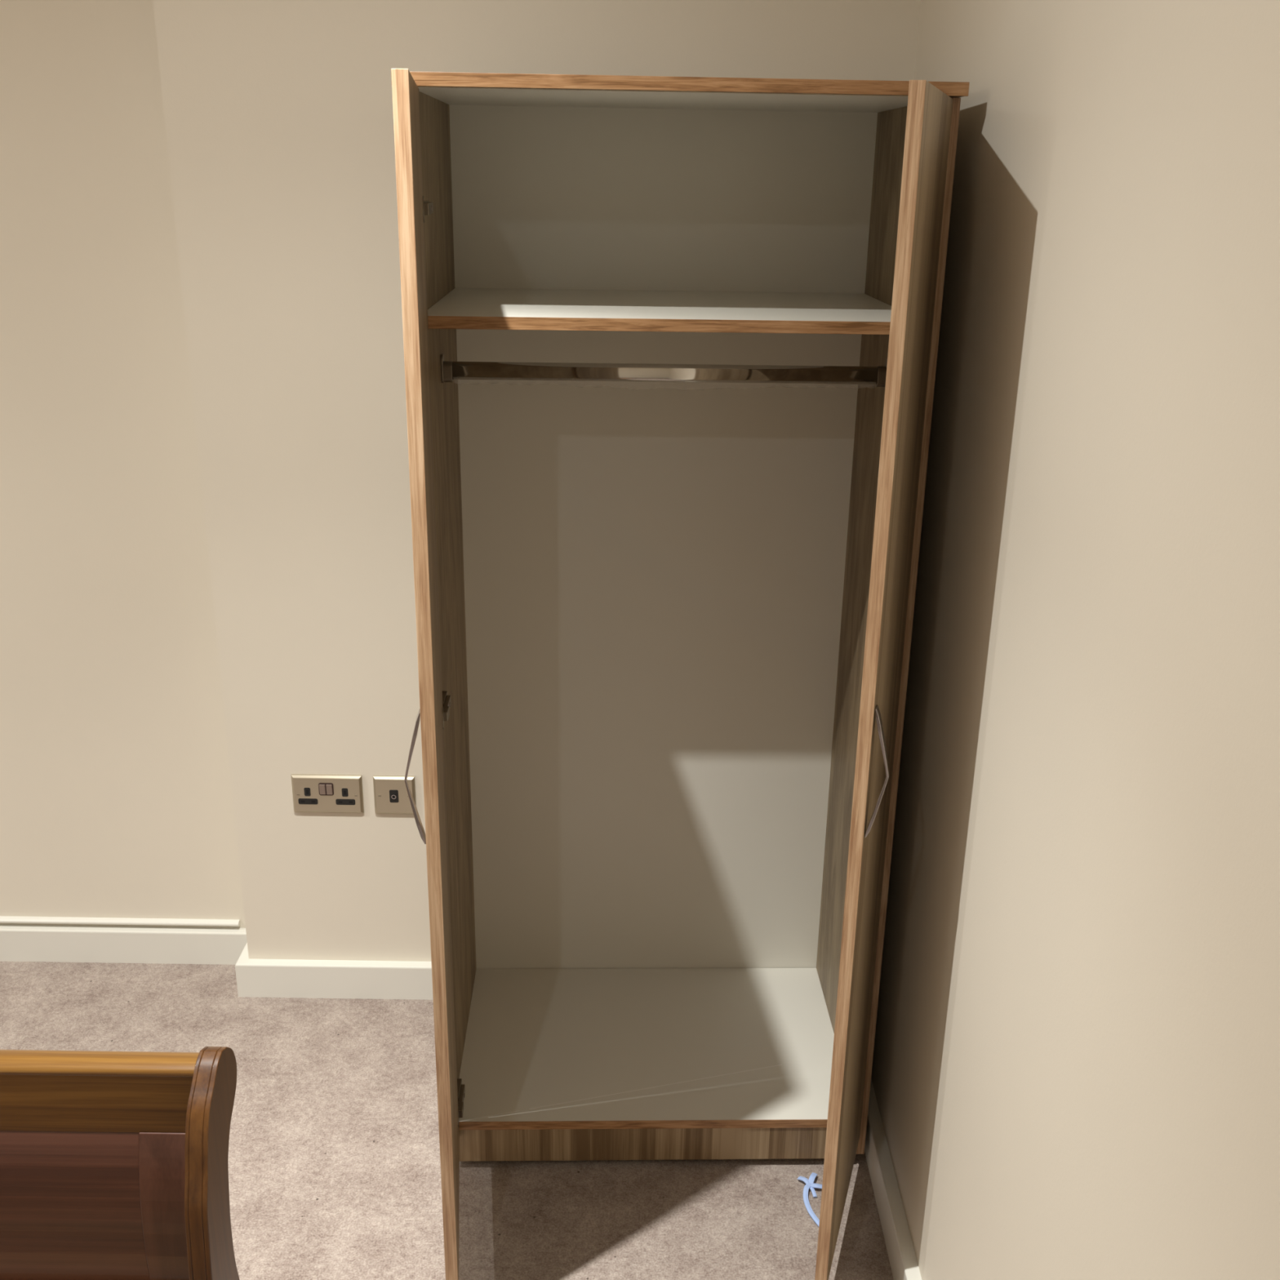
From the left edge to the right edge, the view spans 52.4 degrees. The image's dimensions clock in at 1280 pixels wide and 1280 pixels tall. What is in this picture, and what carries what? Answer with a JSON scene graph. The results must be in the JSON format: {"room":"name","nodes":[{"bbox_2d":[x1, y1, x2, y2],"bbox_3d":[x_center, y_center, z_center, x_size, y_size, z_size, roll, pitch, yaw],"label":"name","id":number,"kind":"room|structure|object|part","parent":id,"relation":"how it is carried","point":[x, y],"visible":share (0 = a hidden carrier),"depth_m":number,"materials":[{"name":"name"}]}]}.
{"room":"bedroom","nodes":[
{"label":"bedroom","id":0,"kind":"room"},
{"bbox_2d":[0,0,245,928],"bbox_3d":[-2.602,-0.515,2.597,3.530,2.560,0.100,1,20,0],"label":"wall","id":1,"kind":"structure","parent":0,"point":[116,795],"depth_m":2.63,"materials":[{"name":"paint"}]},
{"bbox_2d":[0,915,239,926],"bbox_3d":[-2.583,0.618,2.944,3.347,0.015,0.014,1,20,0],"label":"trim","id":2,"kind":"structure","parent":1,"relation":"attached to","point":[3,919],"depth_m":2.94,"materials":[{"name":"white"}]},
{"bbox_2d":[0,924,432,999],"bbox_3d":[-1.921,0.704,2.902,4.685,0.082,0.146,1,20,0],"label":"baseboard","id":3,"kind":"structure","parent":1,"relation":"attached to","point":[18,943],"depth_m":2.94,"materials":[{"name":"white"}]},
{"bbox_2d":[0,961,893,1279],"bbox_3d":[-1.926,1.421,1.101,4.932,0.050,4.222,1,20,0],"label":"floor","id":4,"kind":"structure","parent":0,"point":[334,1164],"depth_m":2.36,"materials":[{"name":"beige carpet"}]},
{"bbox_2d":[0,1046,239,1279],"bbox_3d":[-1.257,1.115,0.844,1.500,0.719,1.848,1,20,0],"label":"bed","id":5,"kind":"object","parent":4,"relation":"on","point":[113,1165],"visible":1,"depth_m":1.57,"materials":[{"name":"brown wood"}]},
{"bbox_3d":[-1.253,0.722,1.608,1.290,0.283,0.032,1,20,0],"label":"panel","id":6,"kind":"part","parent":5,"relation":"part of","materials":[{"name":"brown wood"}]},
{"bbox_3d":[-1.250,0.535,1.576,1.446,0.093,0.044,1,20,0],"label":"rail","id":7,"kind":"part","parent":5,"relation":"part of","materials":[{"name":"brown wood"}]},
{"bbox_3d":[-0.518,0.841,1.642,0.027,0.719,0.156,1,20,0],"label":"post","id":8,"kind":"part","parent":5,"relation":"part of","materials":[{"name":"brown wood"}]},
{"bbox_2d":[391,68,969,1279],"bbox_3d":[0.039,0.082,2.129,0.770,1.836,0.872,0,20,-2],"label":"wardrobe","id":9,"kind":"object","parent":4,"relation":"on","point":[670,344],"visible":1,"depth_m":2.39,"materials":[{"name":"brown wood"}]},
{"bbox_3d":[-0.297,0.181,1.709,0.025,0.190,0.016,-2,20,-7],"label":"handle","id":10,"kind":"part","parent":9,"relation":"part of","materials":[{"name":"silver metal"}]},
{"bbox_2d":[422,195,424,222],"bbox_3d":[-0.298,-0.590,1.781,0.003,0.035,0.035,-2,20,-7],"label":"hinge","id":11,"kind":"object","parent":9,"relation":"on","point":[423,196],"depth_m":1.77,"materials":[{"name":"silver metal"}]},
{"bbox_3d":[-0.297,0.140,1.875,0.018,1.746,0.370,-2,20,-7],"label":"door","id":12,"kind":"part","parent":9,"relation":"part of","materials":[{"name":"brown wood"}]},
{"bbox_2d":[442,706,444,729],"bbox_3d":[-0.310,0.123,2.038,0.003,0.035,0.035,-2,20,-7],"label":"hinge","id":13,"kind":"object","parent":9,"relation":"on","point":[442,707],"depth_m":2.03,"materials":[{"name":"silver metal"}]},
{"bbox_3d":[-0.340,0.011,2.291,0.018,1.790,0.498,0,20,-2],"label":"panel","id":14,"kind":"part","parent":9,"relation":"part of","materials":[{"name":"brown wood"}]},
{"bbox_2d":[443,360,453,382],"bbox_3d":[-0.312,-0.437,2.117,0.014,0.034,0.019,0,20,-2],"label":"rod bracket","id":15,"kind":"object","parent":9,"relation":"on","point":[447,365],"depth_m":2.11,"materials":[{"name":"silver metal"}]},
{"bbox_3d":[0.021,0.795,2.572,0.732,0.018,0.477,0,20,-2],"label":"panel","id":16,"kind":"part","parent":9,"relation":"part of","materials":[{"name":"white plastic"}]},
{"bbox_2d":[427,288,891,321],"bbox_3d":[0.044,-0.534,2.096,0.730,0.018,0.478,0,20,-2],"label":"shelf","id":17,"kind":"object","parent":9,"relation":"attached to","point":[446,304],"depth_m":2.06,"materials":[{"name":"white laminate"}]},
{"bbox_3d":[0.028,-0.060,2.525,0.732,1.802,0.008,0,20,-2],"label":"panel","id":18,"kind":"part","parent":9,"relation":"part of","materials":[{"name":"white plastic"}]},
{"bbox_3d":[0.042,-0.437,2.128,0.730,0.029,0.015,0,20,-2],"label":"hanging rail","id":19,"kind":"part","parent":9,"relation":"part of","materials":[{"name":"grey metal"}]},
{"bbox_3d":[0.049,-0.832,1.982,0.770,0.017,0.532,0,20,-2],"label":"panel","id":20,"kind":"part","parent":9,"relation":"part of","materials":[{"name":"brown wood"}]},
{"bbox_3d":[0.409,0.015,2.315,0.018,1.790,0.498,0,20,-2],"label":"panel","id":21,"kind":"part","parent":9,"relation":"part of","materials":[{"name":"brown wood"}]},
{"bbox_3d":[0.322,0.179,1.745,0.025,0.190,0.016,7,21,16],"label":"handle","id":22,"kind":"part","parent":9,"relation":"part of","materials":[{"name":"silver metal"}]},
{"bbox_2d":[875,366,886,386],"bbox_3d":[0.397,-0.433,2.140,0.014,0.034,0.019,0,20,-2],"label":"rod bracket","id":23,"kind":"object","parent":9,"relation":"on","point":[880,371],"depth_m":2.13,"materials":[{"name":"silver metal"}]},
{"bbox_3d":[0.351,0.139,1.908,0.018,1.746,0.370,7,21,16],"label":"door","id":24,"kind":"part","parent":9,"relation":"part of","materials":[{"name":"brown wood"}]},
{"bbox_2d":[797,1172,822,1226],"bbox_3d":[0.308,0.992,2.305,0.048,0.010,0.130,1,20,0],"label":"ribbon","id":25,"kind":"object","parent":4,"relation":"on","point":[809,1183],"visible":0.94,"depth_m":2.32,"materials":[{"name":"blue fabric"}]},
{"bbox_2d":[152,0,920,961],"bbox_3d":[-0.186,-0.457,2.548,1.302,2.560,0.222,1,20,0],"label":"wall","id":26,"kind":"structure","parent":0,"point":[278,114],"depth_m":2.39,"materials":[{"name":"paint"}]},
{"bbox_2d":[290,773,364,813],"bbox_3d":[-0.650,0.322,2.703,0.146,0.086,0.013,1,20,0],"label":"double socket","id":27,"kind":"object","parent":26,"relation":"attached to","point":[311,793],"visible":1,"depth_m":2.70,"materials":[{"name":"silver metal"}]},
{"bbox_2d":[319,784,325,794],"bbox_3d":[-0.658,0.310,2.694,0.012,0.024,0.004,1,20,0],"label":"rocker switch","id":28,"kind":"object","parent":27,"relation":"attached to","point":[322,787],"depth_m":2.69,"materials":[{"name":"silver metal"}]},
{"bbox_3d":[-0.651,0.309,2.696,0.030,0.028,0.002,1,20,0],"label":"rocker frame","id":29,"kind":"part","parent":27,"relation":"part of","materials":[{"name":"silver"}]},
{"bbox_2d":[325,784,333,795],"bbox_3d":[-0.644,0.310,2.694,0.012,0.024,0.004,1,20,0],"label":"rocker switch","id":30,"kind":"object","parent":27,"relation":"attached to","point":[329,788],"depth_m":2.69,"materials":[{"name":"silver metal"}]},
{"bbox_2d":[373,775,416,813],"bbox_3d":[-0.511,0.324,2.704,0.086,0.086,0.012,1,20,0],"label":"socket","id":31,"kind":"object","parent":26,"relation":"attached to","point":[390,793],"visible":0.9,"depth_m":2.70,"materials":[{"name":"silver metal"}]},
{"bbox_2d":[871,0,1279,1279],"bbox_3d":[0.510,0.230,0.667,0.100,2.560,4.222,1,20,0],"label":"wall","id":32,"kind":"structure","parent":0,"point":[1075,1075],"depth_m":1.32,"materials":[{"name":"paint"}]},
{"bbox_2d":[864,1080,921,1279],"bbox_3d":[0.429,1.416,1.028,0.024,0.082,3.900,1,20,0],"label":"baseboard","id":33,"kind":"structure","parent":32,"relation":"attached to","point":[904,1264],"depth_m":2.23,"materials":[{"name":"white paint"}]}
]}

